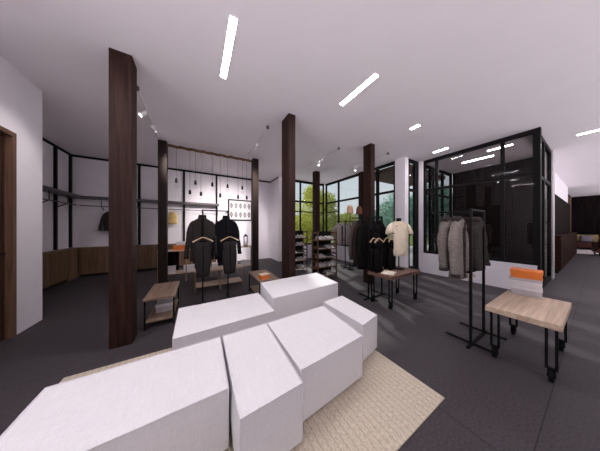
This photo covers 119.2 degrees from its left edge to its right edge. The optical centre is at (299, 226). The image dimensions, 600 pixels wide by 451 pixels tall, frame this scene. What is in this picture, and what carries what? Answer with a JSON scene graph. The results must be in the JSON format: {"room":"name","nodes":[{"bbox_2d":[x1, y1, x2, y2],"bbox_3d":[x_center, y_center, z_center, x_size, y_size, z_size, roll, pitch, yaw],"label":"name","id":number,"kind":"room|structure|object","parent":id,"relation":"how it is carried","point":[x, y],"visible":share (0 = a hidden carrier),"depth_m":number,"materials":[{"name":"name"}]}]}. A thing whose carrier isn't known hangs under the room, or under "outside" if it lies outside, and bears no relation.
{"room":"clothing store","nodes":[
{"label":"clothing store","id":0,"kind":"room"},
{"bbox_2d":[0,55,41,333],"bbox_3d":[-3.714,-0.325,1.169,1.190,3.450,2.770,0,0,-30],"label":"wall","id":1,"kind":"structure","parent":0,"point":[20,99],"depth_m":2.42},
{"bbox_2d":[0,125,16,341],"bbox_3d":[-3.398,0.100,1.690,0.201,2.600,1.250,0,0,-30],"label":"door","id":2,"kind":"structure","parent":1,"relation":"in","point":[8,139],"depth_m":2.20,"materials":[{"name":"brown wood"}]},
{"bbox_2d":[42,140,68,251],"bbox_3d":[-5.691,-0.325,3.517,0.150,3.450,3.280,0,0,-30],"label":"wall","id":3,"kind":"structure","parent":0,"point":[47,149],"depth_m":4.32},
{"bbox_2d":[42,137,71,155],"bbox_3d":[-5.617,-2.020,3.560,0.020,0.060,3.280,0,0,-30],"label":"trim","id":4,"kind":"structure","parent":3,"relation":"attached to","point":[43,139],"depth_m":4.38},
{"bbox_2d":[42,146,80,249],"bbox_3d":[-5.500,-0.709,3.638,0.299,2.558,3.135,0,0,-30],"label":"wall shelving","id":5,"kind":"object","parent":3,"relation":"attached to","point":[55,191],"visible":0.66,"depth_m":4.38,"materials":[{"name":"black metal"}]},
{"bbox_2d":[59,247,80,281],"bbox_3d":[-6.207,0.990,4.745,0.200,0.820,0.640,0,0,-30],"label":"base cabinet","id":6,"kind":"object","parent":3,"relation":"attached to","point":[73,253],"depth_m":4.72,"materials":[{"name":"brown wood"}]},
{"bbox_2d":[71,157,269,261],"bbox_3d":[-3.938,-0.325,6.530,6.220,3.450,0.150,0,0,-30],"label":"wall","id":7,"kind":"structure","parent":0,"point":[90,177],"depth_m":6.10,"materials":[{"name":"paint"}]},
{"bbox_2d":[66,165,218,244],"bbox_3d":[-4.746,-0.709,5.796,3.778,2.558,0.299,0,0,-30],"label":"wall shelving","id":8,"kind":"object","parent":7,"relation":"attached to","point":[139,200],"visible":0.87,"depth_m":5.70,"materials":[{"name":"black metal"}]},
{"bbox_2d":[168,210,176,223],"bbox_3d":[-4.324,-0.357,5.963,0.280,0.515,0.140,0,0,-30],"label":"bag","id":9,"kind":"object","parent":8,"relation":"hanging from","point":[172,217],"visible":0.95,"depth_m":5.91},
{"bbox_2d":[72,154,269,182],"bbox_3d":[-3.895,-2.020,6.457,5.920,0.060,0.020,0,0,-30],"label":"trim","id":10,"kind":"structure","parent":7,"relation":"attached to","point":[79,156],"depth_m":6.20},
{"bbox_2d":[228,199,250,220],"bbox_3d":[-2.465,-0.690,7.281,0.960,0.860,0.038,0,0,-30],"label":"framed poster","id":11,"kind":"object","parent":7,"relation":"attached to","point":[239,210],"visible":0.99,"depth_m":7.26,"materials":[{"name":"paper"}]},
{"bbox_2d":[270,177,281,260],"bbox_3d":[-1.040,-0.325,7.589,0.150,3.450,0.950,0,0,-30],"label":"wall","id":12,"kind":"structure","parent":0,"point":[276,185],"depth_m":7.34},
{"bbox_2d":[295,180,323,244],"bbox_3d":[0.175,-0.625,7.888,2.250,2.850,0.070,0,0,-30],"label":"window","id":13,"kind":"structure","parent":12,"relation":"in","point":[297,181],"depth_m":7.89,"materials":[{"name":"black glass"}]},
{"bbox_2d":[304,244,383,267],"bbox_3d":[1.114,1.100,6.422,2.390,0.600,3.600,0,0,-30],"label":"wall","id":14,"kind":"structure","parent":12,"relation":"attached to","point":[340,249],"depth_m":7.56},
{"bbox_2d":[325,173,358,246],"bbox_3d":[1.765,-0.625,7.556,0.070,2.850,2.060,0,0,-30],"label":"window","id":15,"kind":"structure","parent":14,"relation":"attached to","point":[357,174],"depth_m":7.67,"materials":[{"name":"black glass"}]},
{"bbox_2d":[375,161,394,220],"bbox_3d":[2.684,-0.625,5.986,0.070,2.850,1.260,0,0,-30],"label":"window","id":16,"kind":"structure","parent":14,"relation":"attached to","point":[378,168],"depth_m":5.98,"materials":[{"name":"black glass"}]},
{"bbox_2d":[0,0,599,196],"bbox_3d":[7.453,-2.150,6.766,26.300,0.200,11.350,0,0,-30],"label":"ceiling","id":17,"kind":"structure","parent":0,"point":[471,73],"depth_m":2.38,"materials":[{"name":"paint"}]},
{"bbox_2d":[137,86,159,139],"bbox_3d":[-2.818,-1.960,3.299,0.142,0.179,1.759,0,0,-28],"label":"track light","id":18,"kind":"object","parent":17,"relation":"attached to","point":[143,113],"visible":0.86,"depth_m":3.00,"materials":[{"name":"white metal"}]},
{"bbox_2d":[220,14,237,78],"bbox_3d":[-0.849,-2.047,2.064,0.084,0.006,0.816,0,0,-30],"label":"recessed light","id":19,"kind":"object","parent":17,"relation":"in","point":[232,21],"visible":1,"depth_m":1.97,"materials":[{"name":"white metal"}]},
{"bbox_2d":[248,125,268,154],"bbox_3d":[-1.040,-1.967,4.223,0.070,0.164,1.559,0,0,-30],"label":"track light","id":20,"kind":"object","parent":17,"relation":"attached to","point":[256,144],"visible":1,"depth_m":4.15,"materials":[{"name":"white metal"}]},
{"bbox_2d":[339,73,378,105],"bbox_3d":[0.863,-2.047,2.654,0.091,0.006,0.686,0,0,-30],"label":"recessed light","id":21,"kind":"object","parent":17,"relation":"in","point":[374,76],"visible":1,"depth_m":2.60,"materials":[{"name":"white plastic"}]},
{"bbox_2d":[0,248,599,450],"bbox_3d":[7.453,1.460,6.766,26.300,0.120,11.350,0,0,-30],"label":"floor","id":22,"kind":"structure","parent":0,"point":[508,401],"depth_m":2.03,"materials":[{"name":"tile"}]},
{"bbox_2d":[42,250,67,291],"bbox_3d":[-5.707,0.990,3.908,0.206,0.820,1.298,0,0,-30],"label":"base cabinet","id":23,"kind":"object","parent":22,"relation":"on","point":[54,263],"visible":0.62,"depth_m":4.09,"materials":[{"name":"brown wood"}]},
{"bbox_2d":[79,246,108,276],"bbox_3d":[-5.692,0.990,5.292,1.198,0.820,0.206,0,0,-30],"label":"base cabinet","id":24,"kind":"object","parent":22,"relation":"on","point":[93,261],"visible":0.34,"depth_m":5.05,"materials":[{"name":"brown wood"}]},
{"bbox_2d":[109,47,136,349],"bbox_3d":[-2.144,-0.325,2.140,0.200,3.450,0.200,0,0,-30],"label":"wooden column","id":25,"kind":"structure","parent":22,"relation":"on","point":[122,67],"depth_m":2.06,"materials":[{"name":"brown wood"}]},
{"bbox_2d":[137,244,182,270],"bbox_3d":[-4.648,0.990,5.903,1.198,0.820,0.206,0,0,-30],"label":"base cabinet","id":26,"kind":"object","parent":22,"relation":"on","point":[146,254],"visible":0.46,"depth_m":5.67,"materials":[{"name":"brown wood"}]},
{"bbox_2d":[143,281,179,330],"bbox_3d":[-2.151,1.190,2.785,0.360,0.420,0.780,0,0,-30],"label":"table","id":27,"kind":"object","parent":22,"relation":"on","point":[159,291],"visible":0.92,"depth_m":2.59,"materials":[{"name":"brown wood"}]},
{"bbox_2d":[146,299,177,323],"bbox_3d":[-2.151,1.305,2.785,0.316,0.020,0.736,0,0,-30],"label":"shelf","id":28,"kind":"object","parent":27,"relation":"attached to","point":[153,316],"depth_m":2.58,"materials":[{"name":"brown wood"}]},
{"bbox_2d":[155,297,172,312],"bbox_3d":[-2.148,1.233,2.799,0.208,0.122,0.268,0,0,-33],"label":"shoe box","id":29,"kind":"object","parent":27,"relation":"on","point":[162,305],"visible":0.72,"depth_m":2.71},
{"bbox_2d":[158,140,167,282],"bbox_3d":[-3.291,-0.325,4.227,0.170,3.450,0.180,0,0,-30],"label":"wooden column","id":30,"kind":"structure","parent":22,"relation":"on","point":[162,145],"depth_m":4.15,"materials":[{"name":"brown wood"}]},
{"bbox_2d":[168,144,251,161],"bbox_3d":[-2.332,-1.985,4.788,2.038,0.096,0.089,0,0,-30],"label":"log beam","id":31,"kind":"structure","parent":30,"relation":"attached to","point":[169,145],"depth_m":4.67,"materials":[{"name":"brown wood"}]},
{"bbox_2d":[157,245,250,283],"bbox_3d":[-2.547,1.000,5.045,2.380,0.800,0.360,0,0,-30],"label":"open shelf unit","id":32,"kind":"object","parent":22,"relation":"on","point":[173,255],"visible":0.26,"depth_m":4.74,"materials":[{"name":"brown wood"}]},
{"bbox_2d":[195,209,232,304],"bbox_3d":[-1.611,0.540,3.356,0.660,1.720,0.620,0,0,-30],"label":"rack","id":33,"kind":"object","parent":22,"relation":"on","point":[227,211],"visible":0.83,"depth_m":3.39,"materials":[{"name":"black metal"}]},
{"bbox_2d":[194,264,243,292],"bbox_3d":[-1.881,1.175,4.125,1.020,0.450,0.360,0,0,-30],"label":"table","id":34,"kind":"object","parent":22,"relation":"on","point":[219,281],"visible":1,"depth_m":4.07,"materials":[{"name":"brown wood"}]},
{"bbox_2d":[60,348,444,450],"bbox_3d":[-0.499,1.394,1.527,2.800,0.012,1.860,0,0,-30],"label":"sisal rug","id":35,"kind":"object","parent":22,"relation":"on","point":[382,409],"visible":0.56,"depth_m":1.32,"materials":[{"name":"wicker"}]},
{"bbox_2d":[0,337,228,450],"bbox_3d":[-1.005,1.188,1.093,1.003,0.399,0.604,0,0,-30],"label":"ottoman","id":36,"kind":"object","parent":35,"relation":"on","point":[178,399],"visible":1,"depth_m":1.00,"materials":[{"name":"white fabric"}]},
{"bbox_2d":[172,293,274,349],"bbox_3d":[-0.884,1.187,2.115,1.010,0.400,0.708,0,0,-30],"label":"ottoman","id":37,"kind":"object","parent":35,"relation":"on","point":[194,324],"visible":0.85,"depth_m":1.95,"materials":[{"name":"white fabric"}]},
{"bbox_2d":[223,323,302,450],"bbox_3d":[-0.334,1.188,1.369,0.436,0.400,0.818,0,0,-30],"label":"ottoman","id":38,"kind":"object","parent":35,"relation":"on","point":[266,390],"visible":0.94,"depth_m":1.10,"materials":[{"name":"white fabric"}]},
{"bbox_2d":[260,272,337,319],"bbox_3d":[-0.006,1.135,2.817,1.204,0.505,0.751,0,0,-30],"label":"ottoman","id":39,"kind":"object","parent":35,"relation":"on","point":[289,296],"visible":0.77,"depth_m":2.54,"materials":[{"name":"white fabric"}]},
{"bbox_2d":[267,306,362,420],"bbox_3d":[0.148,1.188,1.726,0.764,0.399,0.728,0,0,-30],"label":"ottoman","id":40,"kind":"object","parent":35,"relation":"on","point":[326,352],"visible":0.89,"depth_m":1.49,"materials":[{"name":"white fabric"}]},
{"bbox_2d":[323,296,376,360],"bbox_3d":[0.621,1.188,2.167,0.376,0.399,0.680,0,0,-30],"label":"ottoman","id":41,"kind":"object","parent":35,"relation":"on","point":[364,321],"visible":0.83,"depth_m":1.97,"materials":[{"name":"white fabric"}]},
{"bbox_2d":[251,158,258,270],"bbox_3d":[-1.370,-0.325,5.351,0.180,3.450,0.180,0,0,-30],"label":"wooden column","id":42,"kind":"structure","parent":22,"relation":"on","point":[255,162],"depth_m":5.27,"materials":[{"name":"brown wood"}]},
{"bbox_2d":[248,269,279,293],"bbox_3d":[-0.763,1.190,3.620,0.400,0.420,0.800,0,0,-30],"label":"table","id":43,"kind":"object","parent":22,"relation":"on","point":[255,288],"visible":0.59,"depth_m":3.63,"materials":[{"name":"brown wood"}]},
{"bbox_2d":[282,113,294,278],"bbox_3d":[-0.219,-0.325,3.325,0.140,3.450,0.300,0,0,-30],"label":"wooden column","id":44,"kind":"structure","parent":22,"relation":"on","point":[288,123],"depth_m":3.21,"materials":[{"name":"brown wood"}]},
{"bbox_2d":[295,231,307,269],"bbox_3d":[-0.112,0.760,5.635,0.660,1.280,0.280,0,0,-30],"label":"shoe rack","id":45,"kind":"object","parent":22,"relation":"on","point":[299,240],"visible":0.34,"depth_m":5.76,"materials":[{"name":"brown wood"}]},
{"bbox_2d":[313,171,319,230],"bbox_3d":[0.603,-0.325,6.552,0.200,3.450,0.200,0,0,-30],"label":"wooden column","id":46,"kind":"structure","parent":22,"relation":"on","point":[316,174],"depth_m":6.47,"materials":[{"name":"brown wood"}]},
{"bbox_2d":[312,231,336,277],"bbox_3d":[0.675,0.760,4.845,0.660,1.280,0.280,0,0,-30],"label":"shoe rack","id":47,"kind":"object","parent":22,"relation":"on","point":[316,251],"visible":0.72,"depth_m":4.85,"materials":[{"name":"brown wood"}]},
{"bbox_2d":[337,221,357,268],"bbox_3d":[1.662,0.590,6.198,0.660,1.620,0.620,0,0,-30],"label":"rack","id":48,"kind":"object","parent":22,"relation":"on","point":[337,221],"visible":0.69,"depth_m":5.99,"materials":[{"name":"black metal"}]},
{"bbox_3d":[1.443,-0.093,6.166,0.225,0.215,0.032,0,0,-30],"label":"clothes hanger","id":49,"kind":"object","parent":48,"relation":"hanging from","visible":0},
{"bbox_2d":[336,223,346,244],"bbox_3d":[1.443,0.242,6.167,0.453,0.760,0.143,0,0,-30],"label":"shirt","id":50,"kind":"object","parent":49,"relation":"hanging from","point":[340,229],"visible":0.88,"depth_m":6.11,"materials":[{"name":"fabric"}]},
{"bbox_2d":[359,171,362,219],"bbox_3d":[2.326,-0.325,6.598,0.180,3.450,0.160,0,0,-30],"label":"window post","id":51,"kind":"object","parent":22,"relation":"on","point":[360,173],"visible":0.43,"depth_m":6.51,"materials":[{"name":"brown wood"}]},
{"bbox_2d":[375,164,444,185],"bbox_3d":[3.983,-1.890,6.676,2.780,0.140,1.500,0,0,-30],"label":"canopy","id":52,"kind":"object","parent":51,"relation":"attached to","point":[386,175],"visible":0.36,"depth_m":6.34,"materials":[{"name":"brown wood"}]},
{"bbox_2d":[363,143,374,283],"bbox_3d":[1.736,-0.325,4.428,0.150,3.450,0.230,0,0,-30],"label":"wooden column","id":53,"kind":"structure","parent":22,"relation":"on","point":[368,150],"depth_m":4.36,"materials":[{"name":"brown wood"}]},
{"bbox_2d":[352,216,393,301],"bbox_3d":[1.470,0.590,3.595,0.660,1.620,0.680,0,0,-30],"label":"rack","id":54,"kind":"object","parent":22,"relation":"on","point":[368,217],"visible":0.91,"depth_m":3.42,"materials":[{"name":"black metal"}]},
{"bbox_3d":[1.449,0.199,3.226,0.264,0.185,0.032,0,0,-30],"label":"clothes hanger","id":55,"kind":"object","parent":54,"relation":"hanging from","visible":0},
{"bbox_2d":[374,241,382,272],"bbox_3d":[1.446,0.541,3.233,0.227,0.575,0.058,0,0,-30],"label":"trousers","id":56,"kind":"object","parent":55,"relation":"hanging from","point":[378,247],"visible":0.99,"depth_m":3.19,"materials":[{"name":"black fabric"}]},
{"bbox_3d":[1.399,0.199,3.312,0.264,0.185,0.032,0,0,-30],"label":"clothes hanger","id":57,"kind":"object","parent":54,"relation":"hanging from","visible":0},
{"bbox_2d":[370,240,375,271],"bbox_3d":[1.397,0.541,3.320,0.229,0.575,0.059,0,0,-30],"label":"trousers","id":58,"kind":"object","parent":57,"relation":"hanging from","point":[372,269],"visible":0.56,"depth_m":3.26,"materials":[{"name":"black fabric"}]},
{"bbox_3d":[1.803,0.199,3.433,0.264,0.185,0.032,0,0,-30],"label":"clothes hanger","id":59,"kind":"object","parent":54,"relation":"hanging from","visible":0},
{"bbox_2d":[388,240,395,269],"bbox_3d":[1.801,0.541,3.440,0.228,0.575,0.057,0,0,-30],"label":"trousers","id":60,"kind":"object","parent":59,"relation":"hanging from","point":[391,258],"visible":0.88,"depth_m":3.39,"materials":[{"name":"black fabric"}]},
{"bbox_3d":[1.752,0.199,3.519,0.264,0.185,0.032,0,0,-30],"label":"clothes hanger","id":61,"kind":"object","parent":54,"relation":"hanging from","visible":0},
{"bbox_2d":[383,240,388,268],"bbox_3d":[1.749,0.541,3.526,0.225,0.575,0.056,0,0,-30],"label":"trousers","id":62,"kind":"object","parent":61,"relation":"hanging from","point":[385,247],"visible":0.61,"depth_m":3.47,"materials":[{"name":"black fabric"}]},
{"bbox_2d":[368,266,419,309],"bbox_3d":[1.792,1.114,3.343,0.930,0.568,0.470,0,0,-30],"label":"table","id":63,"kind":"object","parent":22,"relation":"on","point":[408,271],"visible":0.97,"depth_m":3.26,"materials":[{"name":"brown wood"}]},
{"bbox_2d":[396,218,404,269],"bbox_3d":[1.957,0.327,3.486,0.234,1.006,0.199,0,0,6],"label":"mannequin","id":64,"kind":"object","parent":63,"relation":"on","point":[397,219],"visible":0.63,"depth_m":3.45},
{"bbox_2d":[385,221,412,256],"bbox_3d":[1.960,0.235,3.483,0.554,0.699,0.271,0,0,4],"label":"shirt","id":65,"kind":"object","parent":64,"relation":"attached to","point":[401,233],"visible":0.91,"depth_m":3.39,"materials":[{"name":"beige fabric"}]},
{"bbox_2d":[395,157,407,267],"bbox_3d":[3.061,-0.325,5.302,0.180,3.450,0.300,0,0,-30],"label":"wall pier","id":66,"kind":"object","parent":22,"relation":"on","point":[401,164],"visible":0.64,"depth_m":5.21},
{"bbox_2d":[431,208,506,352],"bbox_3d":[2.160,0.590,2.278,0.660,1.620,0.600,0,0,-30],"label":"rack","id":67,"kind":"object","parent":22,"relation":"on","point":[471,341],"visible":0.81,"depth_m":2.08,"materials":[{"name":"black metal"}]},
{"bbox_2d":[485,290,571,382],"bbox_3d":[2.530,1.124,1.944,0.930,0.548,0.470,0,0,-30],"label":"table","id":68,"kind":"object","parent":22,"relation":"on","point":[553,314],"visible":1,"depth_m":1.84,"materials":[{"name":"brown wood"}]},
{"bbox_2d":[511,285,542,298],"bbox_3d":[2.854,0.795,2.221,0.198,0.107,0.243,0,0,-37],"label":"shoe box","id":69,"kind":"object","parent":68,"relation":"on","point":[525,291],"visible":0.7,"depth_m":2.16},
{"bbox_2d":[509,276,542,289],"bbox_3d":[2.856,0.689,2.228,0.208,0.102,0.253,0,0,-34],"label":"shoe box","id":70,"kind":"object","parent":69,"relation":"on","point":[529,283],"visible":0.71,"depth_m":2.16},
{"bbox_2d":[510,267,542,280],"bbox_3d":[2.854,0.588,2.221,0.208,0.097,0.253,0,0,-36],"label":"shoe box","id":71,"kind":"object","parent":70,"relation":"on","point":[532,274],"visible":1,"depth_m":2.17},
{"bbox_2d":[555,232,576,272],"bbox_3d":[10.781,0.835,7.119,7.040,1.130,0.197,0,0,-30],"label":"cabinet","id":72,"kind":"object","parent":22,"relation":"on","point":[565,243],"depth_m":5.78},
{"bbox_2d":[555,232,576,237],"bbox_3d":[10.781,0.295,7.119,7.040,0.050,0.197,0,0,-30],"label":"countertop","id":73,"kind":"structure","parent":72,"relation":"on","point":[570,233],"depth_m":6.34,"materials":[{"name":"brown wood"}]},
{"bbox_2d":[576,249,598,254],"bbox_3d":[16.570,1.394,9.205,3.300,0.012,2.750,0,0,-30],"label":"rug","id":74,"kind":"object","parent":22,"relation":"on","point":[579,251],"visible":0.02,"depth_m":9.58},
{"bbox_2d":[591,239,599,255],"bbox_3d":[15.083,0.988,8.479,0.880,0.800,0.975,0,0,-42],"label":"leather armchair","id":75,"kind":"object","parent":74,"relation":"on","point":[595,246],"visible":0.97,"depth_m":8.70,"materials":[{"name":"black leather"}]},
{"bbox_2d":[577,237,599,247],"bbox_3d":[18.132,0.988,10.495,0.880,0.800,2.125,0,0,-30],"label":"leather sofa","id":76,"kind":"object","parent":22,"relation":"on","point":[579,244],"visible":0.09,"depth_m":10.80,"materials":[{"name":"brown leather"}]},
{"bbox_2d":[580,235,592,241],"bbox_3d":[17.750,0.725,10.909,0.171,0.407,0.420,0,0,-30],"label":"cushion","id":77,"kind":"object","parent":76,"relation":"on","point":[583,238],"visible":0.98,"depth_m":10.89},
{"bbox_2d":[420,253,536,289],"bbox_3d":[4.388,1.100,4.619,0.140,0.600,2.220,0,0,-30],"label":"wall partition","id":78,"kind":"structure","parent":0,"point":[497,274],"depth_m":4.22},
{"bbox_2d":[408,158,422,268],"bbox_3d":[3.538,-0.375,5.399,0.740,3.350,0.185,0,0,-30],"label":"window","id":79,"kind":"structure","parent":78,"relation":"in","point":[415,190],"depth_m":5.47,"materials":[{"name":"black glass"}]},
{"bbox_2d":[423,128,536,265],"bbox_3d":[4.396,-0.625,4.566,0.070,2.850,2.120,0,0,-30],"label":"window","id":80,"kind":"structure","parent":78,"relation":"in","point":[501,141],"depth_m":4.08,"materials":[{"name":"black glass"}]},
{"bbox_2d":[537,127,541,269],"bbox_3d":[4.954,-0.325,3.641,0.130,3.450,0.040,0,0,-30],"label":"trim","id":81,"kind":"structure","parent":78,"relation":"attached to","point":[539,129],"depth_m":3.61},
{"bbox_2d":[453,157,532,261],"bbox_3d":[6.425,-0.325,5.880,0.090,3.450,2.100,0,0,-30],"label":"window","id":82,"kind":"structure","parent":0,"point":[518,191],"depth_m":5.60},
{"bbox_2d":[545,150,554,278],"bbox_3d":[6.848,-0.325,4.830,0.300,3.450,0.140,0,0,-30],"label":"wall","id":83,"kind":"structure","parent":0,"point":[553,152],"depth_m":4.79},
{"bbox_2d":[542,136,551,287],"bbox_3d":[5.876,-0.325,4.205,2.010,3.450,0.147,0,0,-30],"label":"window","id":84,"kind":"structure","parent":83,"relation":"in","point":[546,149],"depth_m":4.59,"materials":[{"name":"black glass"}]},
{"bbox_2d":[555,173,567,202],"bbox_3d":[10.385,-1.600,7.161,8.040,0.900,0.150,0,0,-30],"label":"wall","id":85,"kind":"structure","parent":0,"point":[561,190],"depth_m":7.45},
{"bbox_2d":[555,194,569,234],"bbox_3d":[10.415,0.125,7.109,8.040,2.550,0.150,0,0,-30],"label":"panel","id":86,"kind":"object","parent":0,"point":[562,208],"visible":0.36,"depth_m":7.10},
{"bbox_2d":[571,195,599,247],"bbox_3d":[18.211,-0.325,13.033,0.200,3.450,11.300,0,0,-30],"label":"wall","id":87,"kind":"structure","parent":0,"point":[585,210],"depth_m":11.65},
{"bbox_3d":[-1.656,0.170,3.008,0.322,0.186,0.032,0,0,-30],"label":"clothes hanger","id":88,"kind":"object","parent":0,"visible":0},
{"bbox_2d":[195,240,210,277],"bbox_3d":[-1.657,0.538,3.014,0.243,0.614,0.128,0,0,-30],"label":"trousers","id":89,"kind":"object","parent":88,"relation":"hanging from","point":[203,252],"visible":1,"depth_m":2.96,"materials":[{"name":"fabric"}]},
{"bbox_3d":[-1.285,0.170,3.225,0.322,0.186,0.032,0,0,-30],"label":"clothes hanger","id":90,"kind":"object","parent":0,"visible":0},
{"bbox_2d":[223,239,236,273],"bbox_3d":[-1.286,0.538,3.227,0.248,0.614,0.120,0,0,-30],"label":"trousers","id":91,"kind":"object","parent":90,"relation":"hanging from","point":[229,247],"visible":1,"depth_m":3.18,"materials":[{"name":"fabric"}]},
{"bbox_3d":[3.794,1.100,5.604,0.170,0.600,0.120,0,0,-30],"label":"wall","id":92,"kind":"structure","parent":0,"visible":0},
{"bbox_2d":[427,165,451,251],"bbox_3d":[4.859,-0.350,6.239,2.310,3.400,0.070,0,0,-30],"label":"window","id":93,"kind":"structure","parent":92,"relation":"in","point":[431,194],"depth_m":6.07,"materials":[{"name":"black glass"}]},
{"bbox_3d":[1.907,-0.093,2.266,0.225,0.215,0.032,0,0,-30],"label":"clothes hanger","id":94,"kind":"object","parent":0,"visible":0},
{"bbox_2d":[437,216,451,270],"bbox_3d":[1.907,0.202,2.267,0.469,0.680,0.142,0,0,-30],"label":"coat","id":95,"kind":"object","parent":94,"relation":"hanging from","point":[442,237],"visible":0.53,"depth_m":2.17,"materials":[{"name":"grey fabric"}]},
{"bbox_3d":[1.962,-0.093,2.171,0.225,0.215,0.032,0,0,-30],"label":"clothes hanger","id":96,"kind":"object","parent":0,"visible":0},
{"bbox_2d":[448,216,468,279],"bbox_3d":[1.962,0.242,2.172,0.467,0.760,0.142,0,0,-30],"label":"coat","id":97,"kind":"object","parent":96,"relation":"hanging from","point":[458,240],"visible":0.98,"depth_m":2.10,"materials":[{"name":"grey fabric"}]},
{"bbox_3d":[2.381,-0.093,2.346,0.225,0.215,0.032,0,0,-30],"label":"clothes hanger","id":98,"kind":"object","parent":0,"visible":0},
{"bbox_2d":[468,217,490,270],"bbox_3d":[2.381,0.212,2.347,0.467,0.700,0.142,0,0,-30],"label":"coat","id":99,"kind":"object","parent":98,"relation":"hanging from","point":[478,223],"visible":0.83,"depth_m":2.27,"materials":[{"name":"grey fabric"}]},
{"bbox_3d":[1.287,-0.093,3.502,0.226,0.215,0.032,0,0,-30],"label":"clothes hanger","id":100,"kind":"object","parent":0,"visible":0},
{"bbox_2d":[356,220,371,269],"bbox_3d":[1.286,0.342,3.504,0.448,0.960,0.144,0,0,-30],"label":"coat","id":101,"kind":"object","parent":100,"relation":"hanging from","point":[362,232],"visible":0.81,"depth_m":3.43,"materials":[{"name":"black fabric"}]},
{"bbox_3d":[1.232,-0.093,3.597,0.226,0.215,0.032,0,0,-30],"label":"clothes hanger","id":102,"kind":"object","parent":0,"visible":0},
{"bbox_2d":[352,220,360,265],"bbox_3d":[1.231,0.317,3.598,0.448,0.910,0.142,0,0,-30],"label":"coat","id":103,"kind":"object","parent":102,"relation":"hanging from","point":[354,241],"visible":0.41,"depth_m":3.50,"materials":[{"name":"brown fabric"}]},
{"bbox_3d":[1.176,-0.093,3.692,0.226,0.215,0.032,0,0,-30],"label":"clothes hanger","id":104,"kind":"object","parent":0,"visible":0},
{"bbox_2d":[348,220,356,259],"bbox_3d":[1.176,0.267,3.693,0.448,0.810,0.142,0,0,-30],"label":"coat","id":105,"kind":"object","parent":104,"relation":"hanging from","point":[354,223],"visible":0.27,"depth_m":3.59,"materials":[{"name":"black fabric"}]},
{"bbox_3d":[1.672,-0.093,3.657,0.225,0.215,0.032,0,0,-30],"label":"clothes hanger","id":106,"kind":"object","parent":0,"visible":0},
{"bbox_2d":[373,220,387,266],"bbox_3d":[1.671,0.342,3.658,0.448,0.960,0.142,0,0,-30],"label":"coat","id":107,"kind":"object","parent":106,"relation":"hanging from","point":[380,227],"visible":0.44,"depth_m":3.60,"materials":[{"name":"black fabric"}]},
{"bbox_3d":[-5.571,-0.501,5.224,0.225,0.215,0.032,0,0,-30],"label":"clothes hanger","id":108,"kind":"object","parent":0,"visible":0},
{"bbox_2d":[98,211,108,230],"bbox_3d":[-5.572,-0.216,5.225,0.569,0.660,0.156,0,0,-30],"label":"coat","id":109,"kind":"object","parent":108,"relation":"hanging from","point":[104,221],"visible":0.34,"depth_m":5.12,"materials":[{"name":"grey fabric"}]},
{"label":"outside","id":110,"kind":"structure","parent":0,"visible":0},
{"bbox_2d":[331,235,428,245],"bbox_3d":[10.098,1.600,45.159,56.950,0.100,52.250,0,0,-30],"label":"ground","id":111,"kind":"structure","parent":110,"point":[411,236],"depth_m":18.81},
{"bbox_2d":[301,214,321,242],"bbox_3d":[0.661,0.361,11.204,1.661,2.431,2.035,0,0,-30],"label":"bush","id":112,"kind":"object","parent":111,"relation":"on","point":[308,226],"visible":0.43,"depth_m":10.91,"materials":[{"name":"green plant"}]},
{"bbox_2d":[295,196,334,223],"bbox_3d":[1.429,-0.987,16.395,3.523,5.086,4.055,0,0,43],"label":"tree","id":113,"kind":"object","parent":111,"relation":"on","point":[296,203],"visible":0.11,"depth_m":15.71,"materials":[{"name":"green plant"}]},
{"bbox_2d":[301,185,337,235],"bbox_3d":[1.584,-0.848,13.075,2.881,4.815,2.420,0,0,30],"label":"tree","id":114,"kind":"object","parent":111,"relation":"on","point":[308,194],"visible":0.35,"depth_m":12.81,"materials":[{"name":"green plant"}]},
{"bbox_2d":[336,212,357,244],"bbox_3d":[3.335,0.240,11.564,1.900,2.630,1.493,0,0,-30],"label":"bush","id":115,"kind":"object","parent":111,"relation":"on","point":[346,218],"visible":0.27,"depth_m":11.18,"materials":[{"name":"green plant"}]},
{"bbox_2d":[375,193,410,238],"bbox_3d":[7.239,-0.740,13.881,2.886,4.586,3.662,0,0,21],"label":"tree","id":116,"kind":"object","parent":111,"relation":"on","point":[381,208],"visible":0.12,"depth_m":14.02,"materials":[{"name":"green plant"}]},
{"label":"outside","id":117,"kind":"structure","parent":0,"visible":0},
{"bbox_2d":[410,244,428,265],"bbox_3d":[25.516,1.600,21.190,54.550,0.100,4.700,0,0,-30],"label":"terrace","id":118,"kind":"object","parent":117,"point":[411,247],"depth_m":10.29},
{"bbox_2d":[384,191,428,235],"bbox_3d":[6.149,-0.244,10.027,2.390,3.597,2.528,0,0,-24],"label":"tree","id":119,"kind":"object","parent":118,"relation":"on","point":[388,212],"visible":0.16,"depth_m":9.95,"materials":[{"name":"green plant"}]},
{"bbox_2d":[427,193,452,234],"bbox_3d":[6.913,-0.169,8.921,2.100,3.444,2.020,0,0,25],"label":"tree","id":120,"kind":"object","parent":118,"relation":"on","point":[446,201],"visible":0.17,"depth_m":8.27,"materials":[{"name":"green plant"}]},
{"bbox_3d":[-1.888,-0.193,3.405,0.225,0.215,0.032,0,0,-30],"label":"clothes hanger","id":121,"kind":"object","parent":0,"visible":0},
{"bbox_2d":[184,215,217,261],"bbox_3d":[-1.891,0.202,3.410,0.601,0.880,0.216,0,0,-30],"label":"jacket","id":122,"kind":"object","parent":121,"relation":"hanging from","point":[194,230],"visible":0.68,"depth_m":3.31,"materials":[{"name":"grey fabric"}]},
{"bbox_3d":[-1.517,-0.193,3.622,0.226,0.215,0.032,0,0,-30],"label":"clothes hanger","id":123,"kind":"object","parent":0,"visible":0},
{"bbox_2d":[211,215,241,258],"bbox_3d":[-1.520,0.202,3.627,0.601,0.880,0.216,0,0,-30],"label":"jacket","id":124,"kind":"object","parent":123,"relation":"hanging from","point":[221,225],"visible":0.68,"depth_m":3.53,"materials":[{"name":"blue fabric"}]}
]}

